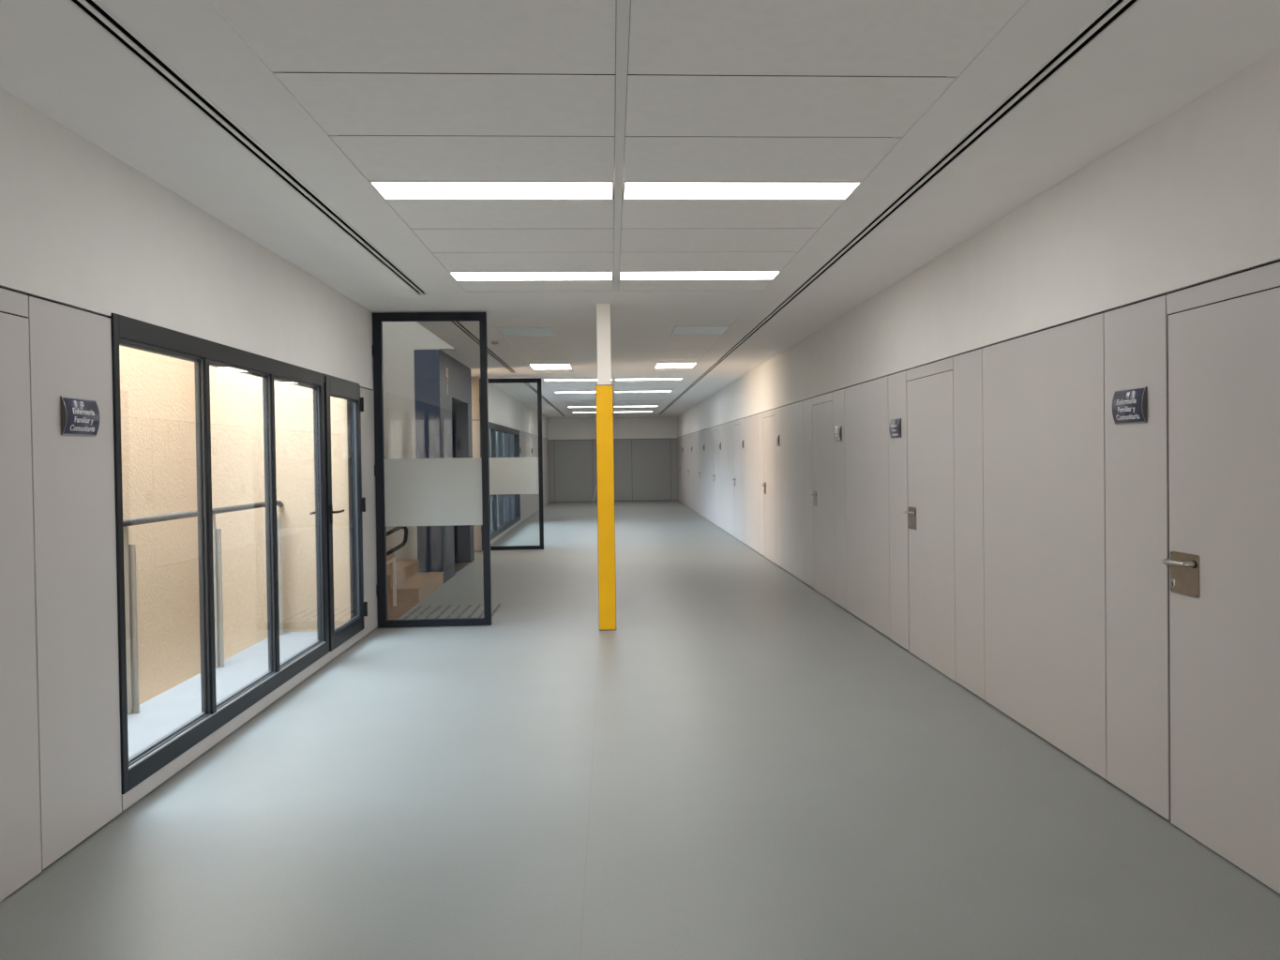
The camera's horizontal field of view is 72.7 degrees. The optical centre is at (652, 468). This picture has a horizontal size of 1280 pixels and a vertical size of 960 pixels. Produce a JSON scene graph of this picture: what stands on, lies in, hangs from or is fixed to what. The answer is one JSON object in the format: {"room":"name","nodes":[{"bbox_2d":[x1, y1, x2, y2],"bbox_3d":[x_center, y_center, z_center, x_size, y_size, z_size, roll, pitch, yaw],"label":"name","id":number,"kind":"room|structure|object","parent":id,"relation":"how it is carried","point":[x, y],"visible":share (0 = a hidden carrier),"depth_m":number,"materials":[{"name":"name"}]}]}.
{"room":"hospital interior","nodes":[
{"label":"hospital interior","id":0,"kind":"room"},
{"bbox_2d":[0,87,377,870],"bbox_3d":[-2.331,-0.586,1.469,0.141,4.900,13.170,-1,1,-3],"label":"wall","id":1,"kind":"structure","parent":0,"point":[86,236],"depth_m":3.68,"materials":[{"name":"paint"}]},
{"bbox_2d":[0,312,41,902],"bbox_3d":[-2.284,0.489,2.834,0.066,2.093,0.904,-1,1,-3],"label":"door","id":2,"kind":"structure","parent":1,"relation":"in","point":[20,804],"depth_m":3.18,"materials":[{"name":"laminate"}]},
{"bbox_2d":[60,395,100,436],"bbox_3d":[-2.341,-0.212,3.566,0.025,0.156,0.226,-1,1,-3],"label":"door sign","id":3,"kind":"object","parent":1,"relation":"attached to","point":[80,416],"visible":1,"depth_m":3.54,"materials":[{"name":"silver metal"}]},
{"bbox_2d":[105,313,359,794],"bbox_3d":[-2.470,0.354,5.685,0.070,2.124,3.722,-1,1,-3],"label":"window","id":4,"kind":"structure","parent":1,"relation":"in","point":[128,332],"depth_m":4.71,"materials":[{"name":"metal"}]},
{"bbox_2d":[309,376,367,651],"bbox_3d":[-2.517,0.343,7.067,0.177,2.112,1.024,-1,1,-3],"label":"door","id":5,"kind":"structure","parent":1,"relation":"in","point":[334,387],"depth_m":7.32,"materials":[{"name":"metal"}]},
{"bbox_2d":[372,312,491,627],"bbox_3d":[-2.033,0.011,8.031,1.038,2.894,0.067,-1,1,-3],"label":"door","id":6,"kind":"structure","parent":1,"relation":"in","point":[409,491],"depth_m":8.03,"materials":[{"name":"glass"}]},
{"bbox_2d":[382,321,471,559],"bbox_3d":[-4.332,-0.908,11.906,3.685,4.900,2.446,-1,1,-3],"label":"wall","id":7,"kind":"structure","parent":0,"point":[399,338],"depth_m":10.74,"materials":[{"name":"paint"}]},
{"bbox_2d":[471,376,481,551],"bbox_3d":[-4.725,-0.171,14.463,3.718,3.264,0.100,-1,1,-3],"label":"wall","id":8,"kind":"structure","parent":0,"point":[475,414],"depth_m":14.49,"materials":[{"name":"paint"}]},
{"bbox_2d":[479,377,543,550],"bbox_3d":[-2.345,-0.069,14.483,1.029,2.855,0.067,-1,1,-3],"label":"door","id":9,"kind":"structure","parent":8,"relation":"in","point":[507,475],"depth_m":14.49,"materials":[{"name":"glass"}]},
{"bbox_2d":[479,376,549,551],"bbox_3d":[-3.361,-0.303,22.379,0.250,3.264,15.771,-1,1,-3],"label":"wall","id":10,"kind":"structure","parent":0,"point":[504,410],"depth_m":21.07,"materials":[{"name":"paint"}]},
{"bbox_2d":[488,421,520,540],"bbox_3d":[-3.042,0.190,17.866,0.101,2.100,5.130,-1,1,-3],"label":"window","id":11,"kind":"structure","parent":10,"relation":"in","point":[504,441],"depth_m":17.46,"materials":[{"name":"glass"}]},
{"bbox_2d":[521,435,526,521],"bbox_3d":[-3.165,0.233,21.595,0.066,2.093,0.904,-1,1,-3],"label":"door","id":12,"kind":"structure","parent":10,"relation":"in","point":[522,437],"depth_m":21.49,"materials":[{"name":"laminate"}]},
{"bbox_2d":[532,437,536,512],"bbox_3d":[-3.311,0.191,24.691,0.066,2.093,0.904,-1,1,-3],"label":"door","id":13,"kind":"structure","parent":10,"relation":"in","point":[534,440],"depth_m":24.57,"materials":[{"name":"laminate"}]},
{"bbox_2d":[542,440,544,505],"bbox_3d":[-3.458,0.148,27.837,0.066,2.093,0.904,-1,1,-3],"label":"door","id":14,"kind":"structure","parent":10,"relation":"in","point":[542,441],"depth_m":27.92,"materials":[{"name":"laminate"}]},
{"bbox_2d":[547,416,677,502],"bbox_3d":[-1.370,-0.443,30.291,4.869,3.264,0.250,-1,1,-3],"label":"wall","id":15,"kind":"structure","parent":0,"point":[645,448],"depth_m":30.18,"materials":[{"name":"paint"}]},
{"bbox_2d":[0,500,1279,959],"bbox_3d":[-1.523,1.453,12.664,6.900,0.120,35.400,-1,1,-3],"label":"floor","id":16,"kind":"structure","parent":0,"point":[745,766],"depth_m":3.77,"materials":[{"name":"plastic"}]},
{"bbox_2d":[386,547,443,619],"bbox_3d":[-4.282,2.149,10.018,3.481,3.840,1.405,-1,1,-3],"label":"staircase","id":17,"kind":"structure","parent":16,"relation":"on","point":[413,585],"depth_m":9.75,"materials":[{"name":"brown wood"}]},
{"bbox_2d":[408,605,422,615],"bbox_3d":[-2.435,1.456,8.946,0.034,0.004,0.500,-1,1,-3],"label":"tactile strip","id":18,"kind":"object","parent":16,"relation":"on","point":[419,607],"visible":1,"depth_m":8.95,"materials":[{"name":"grey metal"}]},
{"bbox_2d":[420,605,432,614],"bbox_3d":[-2.332,1.455,8.951,0.034,0.004,0.500,-1,1,-3],"label":"tactile strip","id":19,"kind":"object","parent":16,"relation":"on","point":[429,607],"visible":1,"depth_m":8.94,"materials":[{"name":"grey metal"}]},
{"bbox_2d":[429,605,441,614],"bbox_3d":[-2.228,1.454,8.956,0.034,0.004,0.500,-1,1,-3],"label":"tactile strip","id":20,"kind":"object","parent":16,"relation":"on","point":[439,607],"visible":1,"depth_m":8.94,"materials":[{"name":"grey metal"}]},
{"bbox_2d":[413,349,474,584],"bbox_3d":[-2.827,-0.033,11.990,0.314,2.907,2.452,-1,1,-3],"label":"elevator","id":21,"kind":"object","parent":16,"relation":"on","point":[443,420],"visible":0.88,"depth_m":10.88,"materials":[{"name":"metal"}]},
{"bbox_2d":[446,368,448,394],"bbox_3d":[-2.651,-1.128,11.239,0.004,0.337,0.130,-1,1,-3],"label":"sign","id":22,"kind":"object","parent":21,"relation":"attached to","point":[446,368],"visible":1,"depth_m":11.26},
{"bbox_2d":[439,604,451,614],"bbox_3d":[-2.125,1.452,8.961,0.034,0.004,0.500,-1,1,-3],"label":"tactile strip","id":23,"kind":"object","parent":16,"relation":"on","point":[449,606],"visible":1,"depth_m":8.93,"materials":[{"name":"grey metal"}]},
{"bbox_2d":[450,604,462,614],"bbox_3d":[-2.022,1.451,8.966,0.034,0.004,0.500,-1,1,-3],"label":"tactile strip","id":24,"kind":"object","parent":16,"relation":"on","point":[459,606],"visible":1,"depth_m":8.95,"materials":[{"name":"grey metal"}]},
{"bbox_2d":[460,604,471,614],"bbox_3d":[-1.918,1.449,8.970,0.034,0.004,0.500,-1,1,-3],"label":"tactile strip","id":25,"kind":"object","parent":16,"relation":"on","point":[469,606],"visible":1,"depth_m":8.91,"materials":[{"name":"grey metal"}]},
{"bbox_2d":[471,604,481,613],"bbox_3d":[-1.815,1.448,8.975,0.034,0.004,0.500,-1,1,-3],"label":"tactile strip","id":26,"kind":"object","parent":16,"relation":"on","point":[478,606],"visible":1,"depth_m":8.96,"materials":[{"name":"grey metal"}]},
{"bbox_2d":[492,603,501,613],"bbox_3d":[-1.608,1.445,8.985,0.034,0.004,0.500,-1,1,-3],"label":"tactile strip","id":27,"kind":"object","parent":16,"relation":"on","point":[499,605],"visible":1,"depth_m":8.97,"materials":[{"name":"grey metal"}]},
{"bbox_2d":[595,303,616,631],"bbox_3d":[-0.423,-0.015,7.831,0.155,2.924,0.154,-1,1,-3],"label":"column","id":28,"kind":"structure","parent":16,"relation":"on","point":[604,388],"depth_m":7.76,"materials":[{"name":"paint"}]},
{"bbox_3d":[-3.840,2.270,8.719,2.710,1.333,1.225,-1,1,-3],"label":"staircase","id":29,"kind":"structure","parent":16,"relation":"on","visible":0},
{"bbox_2d":[386,526,407,606],"bbox_3d":[-3.720,1.346,9.295,2.216,1.451,0.041,-1,1,-3],"label":"stair handrail","id":30,"kind":"object","parent":29,"relation":"on","point":[398,528],"visible":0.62,"depth_m":9.32,"materials":[{"name":"black plastic"}]},
{"bbox_2d":[0,0,1279,418],"bbox_3d":[-1.615,-1.669,12.617,7.200,0.302,35.600,-1,1,-3],"label":"ceiling","id":31,"kind":"structure","parent":0,"point":[346,95],"depth_m":3.58,"materials":[{"name":"tile"}]},
{"bbox_2d":[66,0,428,294],"bbox_3d":[-1.606,-1.372,1.151,0.090,0.037,12.088,-1,1,-3],"label":"ceiling vent","id":32,"kind":"object","parent":31,"relation":"in","point":[96,11],"visible":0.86,"depth_m":3.40,"materials":[{"name":"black metal"}]},
{"bbox_2d":[451,321,480,346],"bbox_3d":[-1.999,-1.486,9.552,0.093,0.037,1.824,-1,1,-3],"label":"ceiling vent","id":33,"kind":"object","parent":31,"relation":"in","point":[460,326],"depth_m":9.36,"materials":[{"name":"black metal"}]},
{"bbox_2d":[369,180,613,199],"bbox_3d":[-0.797,-1.424,4.428,1.195,0.024,0.288,-1,1,-3],"label":"recessed light","id":34,"kind":"object","parent":31,"relation":"in","point":[387,189],"visible":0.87,"depth_m":4.42,"materials":[{"name":"white plastic"}]},
{"bbox_2d":[489,339,499,345],"bbox_3d":[-1.823,-1.457,10.057,0.110,0.048,0.110,-1,1,-3],"label":"smoke detector","id":35,"kind":"object","parent":31,"relation":"attached to","point":[494,341],"visible":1,"depth_m":10.02,"materials":[{"name":"white plastic"}]},
{"bbox_2d":[487,346,517,373],"bbox_3d":[-2.126,-1.523,12.252,0.092,0.037,3.214,-1,1,-3],"label":"ceiling vent","id":36,"kind":"object","parent":31,"relation":"in","point":[489,352],"depth_m":12.10,"materials":[{"name":"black metal"}]},
{"bbox_2d":[496,327,557,335],"bbox_3d":[-1.349,-1.488,9.403,0.585,0.024,0.588,-1,1,-3],"label":"recessed light","id":37,"kind":"object","parent":31,"relation":"in","point":[505,331],"visible":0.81,"depth_m":9.37,"materials":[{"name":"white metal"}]},
{"bbox_2d":[523,382,537,393],"bbox_3d":[-2.352,-1.589,17.072,0.092,0.037,2.575,-1,1,-3],"label":"ceiling vent","id":38,"kind":"object","parent":31,"relation":"in","point":[529,385],"depth_m":16.87,"materials":[{"name":"white metal"}]},
{"bbox_2d":[449,271,613,280],"bbox_3d":[-0.895,-1.453,6.526,1.195,0.024,0.288,-1,1,-3],"label":"recessed light","id":39,"kind":"object","parent":31,"relation":"in","point":[561,275],"visible":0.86,"depth_m":6.51,"materials":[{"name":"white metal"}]},
{"bbox_2d":[529,363,572,369],"bbox_3d":[-1.520,-1.537,13.053,0.585,0.024,0.680,-1,1,-3],"label":"recessed light","id":40,"kind":"object","parent":31,"relation":"in","point":[534,366],"visible":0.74,"depth_m":13.00,"materials":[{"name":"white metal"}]},
{"bbox_2d":[542,394,564,416],"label":"ceiling vent","id":41,"kind":"object","parent":31,"relation":"in","point":[543,397],"depth_m":22.74,"materials":[{"name":"white metal"}]},
{"bbox_2d":[555,391,595,392],"bbox_3d":[-1.448,-1.613,18.292,1.195,0.024,0.300,-1,1,-3],"label":"recessed light","id":42,"kind":"object","parent":31,"relation":"in","point":[555,392],"visible":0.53,"depth_m":18.28,"materials":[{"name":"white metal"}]},
{"bbox_2d":[543,378,612,381],"bbox_3d":[-1.311,-1.573,15.375,1.195,0.024,0.300,-1,1,-3],"label":"recessed light","id":43,"kind":"object","parent":31,"relation":"in","point":[566,379],"visible":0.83,"depth_m":15.35,"materials":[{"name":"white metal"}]},
{"bbox_2d":[544,379,597,380],"bbox_3d":[-1.311,-1.570,15.376,1.179,0.014,0.284,-1,1,-3],"label":"diffuser","id":44,"kind":"object","parent":43,"relation":"attached to","point":[545,380],"depth_m":15.38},
{"bbox_2d":[562,400,595,401],"bbox_3d":[-1.579,-1.651,21.089,1.195,0.024,0.300,-1,1,-3],"label":"recessed light","id":45,"kind":"object","parent":31,"relation":"in","point":[563,400],"visible":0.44,"depth_m":21.04,"materials":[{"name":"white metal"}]},
{"bbox_2d":[613,411,648,412],"bbox_3d":[-0.593,-1.744,26.640,1.195,0.024,0.300,-1,1,-3],"label":"recessed light","id":46,"kind":"object","parent":31,"relation":"in","point":[613,412],"visible":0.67,"depth_m":26.71,"materials":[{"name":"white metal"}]},
{"bbox_2d":[614,406,657,406],"bbox_3d":[-0.457,-1.704,23.744,1.195,0.024,0.300,-1,1,-3],"label":"recessed light","id":47,"kind":"object","parent":31,"relation":"in","point":[614,406],"visible":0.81,"depth_m":23.73,"materials":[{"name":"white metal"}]},
{"bbox_2d":[614,399,663,401],"bbox_3d":[-0.335,-1.669,21.147,1.195,0.024,0.300,-1,1,-3],"label":"recessed light","id":48,"kind":"object","parent":31,"relation":"in","point":[628,399],"visible":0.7,"depth_m":21.08,"materials":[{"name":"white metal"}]},
{"bbox_2d":[614,391,671,392],"bbox_3d":[-0.204,-1.631,18.350,1.195,0.024,0.300,-1,1,-3],"label":"recessed light","id":49,"kind":"object","parent":31,"relation":"in","point":[614,391],"visible":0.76,"depth_m":18.32,"materials":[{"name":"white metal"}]},
{"bbox_2d":[615,377,682,380],"bbox_3d":[-0.067,-1.591,15.434,1.195,0.024,0.300,-1,1,-3],"label":"recessed light","id":50,"kind":"object","parent":31,"relation":"in","point":[666,378],"visible":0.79,"depth_m":15.43,"materials":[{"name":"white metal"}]},
{"bbox_2d":[615,378,681,380],"bbox_3d":[-0.067,-1.588,15.434,1.179,0.014,0.284,-1,1,-3],"label":"diffuser","id":51,"kind":"object","parent":50,"relation":"attached to","point":[615,379],"depth_m":15.46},
{"bbox_2d":[654,362,696,368],"bbox_3d":[0.344,-1.564,13.140,0.585,0.024,0.680,-1,1,-3],"label":"recessed light","id":52,"kind":"object","parent":31,"relation":"in","point":[658,365],"visible":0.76,"depth_m":13.10,"materials":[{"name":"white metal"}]},
{"bbox_2d":[619,271,780,280],"bbox_3d":[0.349,-1.470,6.584,1.195,0.024,0.288,-1,1,-3],"label":"recessed light","id":53,"kind":"object","parent":31,"relation":"in","point":[624,275],"visible":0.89,"depth_m":6.57,"materials":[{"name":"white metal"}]},
{"bbox_2d":[671,326,730,334],"bbox_3d":[0.516,-1.514,9.490,0.585,0.024,0.588,-1,1,-3],"label":"recessed light","id":54,"kind":"object","parent":31,"relation":"in","point":[678,330],"visible":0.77,"depth_m":9.47,"materials":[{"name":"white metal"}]},
{"bbox_2d":[622,180,861,199],"bbox_3d":[0.447,-1.442,4.487,1.195,0.024,0.288,-1,1,-3],"label":"recessed light","id":55,"kind":"object","parent":31,"relation":"in","point":[632,189],"visible":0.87,"depth_m":4.47,"materials":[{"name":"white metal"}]},
{"bbox_2d":[658,0,1140,414],"bbox_3d":[0.999,-1.561,11.940,0.080,0.037,33.400,-1,1,-3],"label":"ceiling vent","id":56,"kind":"object","parent":31,"relation":"in","point":[1116,9],"visible":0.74,"depth_m":3.71,"materials":[{"name":"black metal"}]},
{"bbox_2d":[677,46,1279,820],"bbox_3d":[1.813,-0.236,12.797,0.250,3.264,35.400,-1,1,-3],"label":"wall","id":57,"kind":"structure","parent":0,"point":[1063,302],"depth_m":4.54,"materials":[{"name":"paint"}]},
{"bbox_2d":[678,438,682,502],"bbox_3d":[0.925,0.077,28.665,0.066,2.093,0.904,-1,1,-3],"label":"door","id":58,"kind":"structure","parent":57,"relation":"in","point":[681,452],"depth_m":28.65,"materials":[{"name":"laminate"}]},
{"bbox_2d":[686,436,692,509],"bbox_3d":[1.074,0.120,25.488,0.066,2.093,0.904,-1,1,-3],"label":"door","id":59,"kind":"structure","parent":57,"relation":"in","point":[689,438],"depth_m":25.47,"materials":[{"name":"laminate"}]},
{"bbox_2d":[697,434,704,516],"bbox_3d":[1.226,0.165,22.242,0.066,2.093,0.904,-1,1,-3],"label":"door","id":60,"kind":"structure","parent":57,"relation":"in","point":[700,473],"depth_m":22.24,"materials":[{"name":"laminate"}]},
{"bbox_2d":[711,429,720,527],"bbox_3d":[1.377,0.208,19.046,0.066,2.093,0.904,-1,1,-3],"label":"door","id":61,"kind":"structure","parent":57,"relation":"in","point":[715,475],"depth_m":19.05,"materials":[{"name":"laminate"}]},
{"bbox_2d":[731,423,741,542],"bbox_3d":[1.526,0.252,15.860,0.066,2.093,0.904,-1,1,-3],"label":"door","id":62,"kind":"structure","parent":57,"relation":"in","point":[737,479],"depth_m":15.84,"materials":[{"name":"laminate"}]},
{"bbox_2d":[760,415,776,564],"bbox_3d":[1.676,0.295,12.664,0.066,2.093,0.904,-1,1,-3],"label":"door","id":63,"kind":"structure","parent":57,"relation":"in","point":[769,467],"depth_m":12.64,"materials":[{"name":"laminate"}]},
{"bbox_2d":[774,435,779,446],"bbox_3d":[1.713,-0.383,11.954,0.024,0.156,0.226,-1,1,-3],"label":"door sign","id":64,"kind":"object","parent":57,"relation":"attached to","point":[776,440],"visible":1,"depth_m":11.92,"materials":[{"name":"silver metal"}]},
{"bbox_2d":[809,400,834,602],"bbox_3d":[1.827,0.339,9.457,0.066,2.093,0.904,-1,1,-3],"label":"door","id":65,"kind":"structure","parent":57,"relation":"in","point":[822,493],"depth_m":9.42,"materials":[{"name":"laminate"}]},
{"bbox_2d":[833,425,842,442],"bbox_3d":[1.863,-0.346,8.758,0.025,0.156,0.226,-1,1,-3],"label":"door sign","id":66,"kind":"object","parent":57,"relation":"attached to","point":[837,432],"visible":1,"depth_m":8.71,"materials":[{"name":"silver metal"}]},
{"bbox_2d":[888,418,901,438],"bbox_3d":[1.946,-0.322,6.980,0.025,0.156,0.226,-1,1,-3],"label":"door sign","id":67,"kind":"object","parent":57,"relation":"attached to","point":[895,429],"visible":1,"depth_m":6.95,"materials":[{"name":"silver metal"}]},
{"bbox_2d":[903,370,955,681],"bbox_3d":[1.976,0.382,6.284,0.066,2.093,0.904,-1,1,-3],"label":"door","id":68,"kind":"structure","parent":57,"relation":"in","point":[930,511],"depth_m":6.24,"materials":[{"name":"laminate"}]},
{"bbox_2d":[1111,386,1146,424],"bbox_3d":[2.095,-0.275,3.827,0.025,0.156,0.226,-1,1,-3],"label":"door sign","id":69,"kind":"object","parent":57,"relation":"attached to","point":[1129,406],"visible":1,"depth_m":3.81,"materials":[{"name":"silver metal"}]},
{"bbox_2d":[1161,286,1279,894],"bbox_3d":[2.124,0.425,3.130,0.066,2.093,0.904,-1,1,-3],"label":"door","id":70,"kind":"structure","parent":57,"relation":"in","point":[1224,561],"depth_m":3.24,"materials":[{"name":"laminate"}]},
{"label":"outside","id":71,"kind":"structure","parent":0,"visible":0},
{"bbox_2d":[127,631,317,757],"bbox_3d":[-2.901,1.635,5.788,0.798,0.250,4.290,-1,1,-3],"label":"ground","id":72,"kind":"structure","parent":71,"point":[158,716],"depth_m":5.88,"materials":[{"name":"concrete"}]},
{"bbox_2d":[122,500,283,714],"bbox_3d":[-3.256,0.909,5.777,0.080,1.212,4.260,-1,1,-3],"label":"balcony railing","id":73,"kind":"object","parent":72,"relation":"on","point":[129,550],"visible":0.56,"depth_m":5.58,"materials":[{"name":"silver metal"}]},
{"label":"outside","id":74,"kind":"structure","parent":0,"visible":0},
{"bbox_2d":[119,346,200,705],"bbox_3d":[-4.080,1.602,5.732,0.200,5.850,4.290,-1,1,-3],"label":"wall","id":75,"kind":"structure","parent":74,"point":[158,391],"depth_m":7.21,"materials":[{"name":"beige paint"}]},
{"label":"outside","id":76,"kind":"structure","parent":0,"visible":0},
{"bbox_2d":[209,365,347,660],"bbox_3d":[-4.315,0.599,7.945,3.306,7.800,0.180,-1,1,-3],"label":"wall","id":77,"kind":"structure","parent":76,"point":[236,407],"depth_m":7.89,"materials":[{"name":"beige paint"}]},
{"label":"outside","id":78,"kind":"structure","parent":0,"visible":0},
{"bbox_2d":[489,435,491,522],"bbox_3d":[-5.247,0.047,17.676,3.968,3.250,7.000,-1,1,-3],"label":"wall","id":79,"kind":"structure","parent":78,"point":[489,435],"depth_m":21.05,"materials":[{"name":"paint"}]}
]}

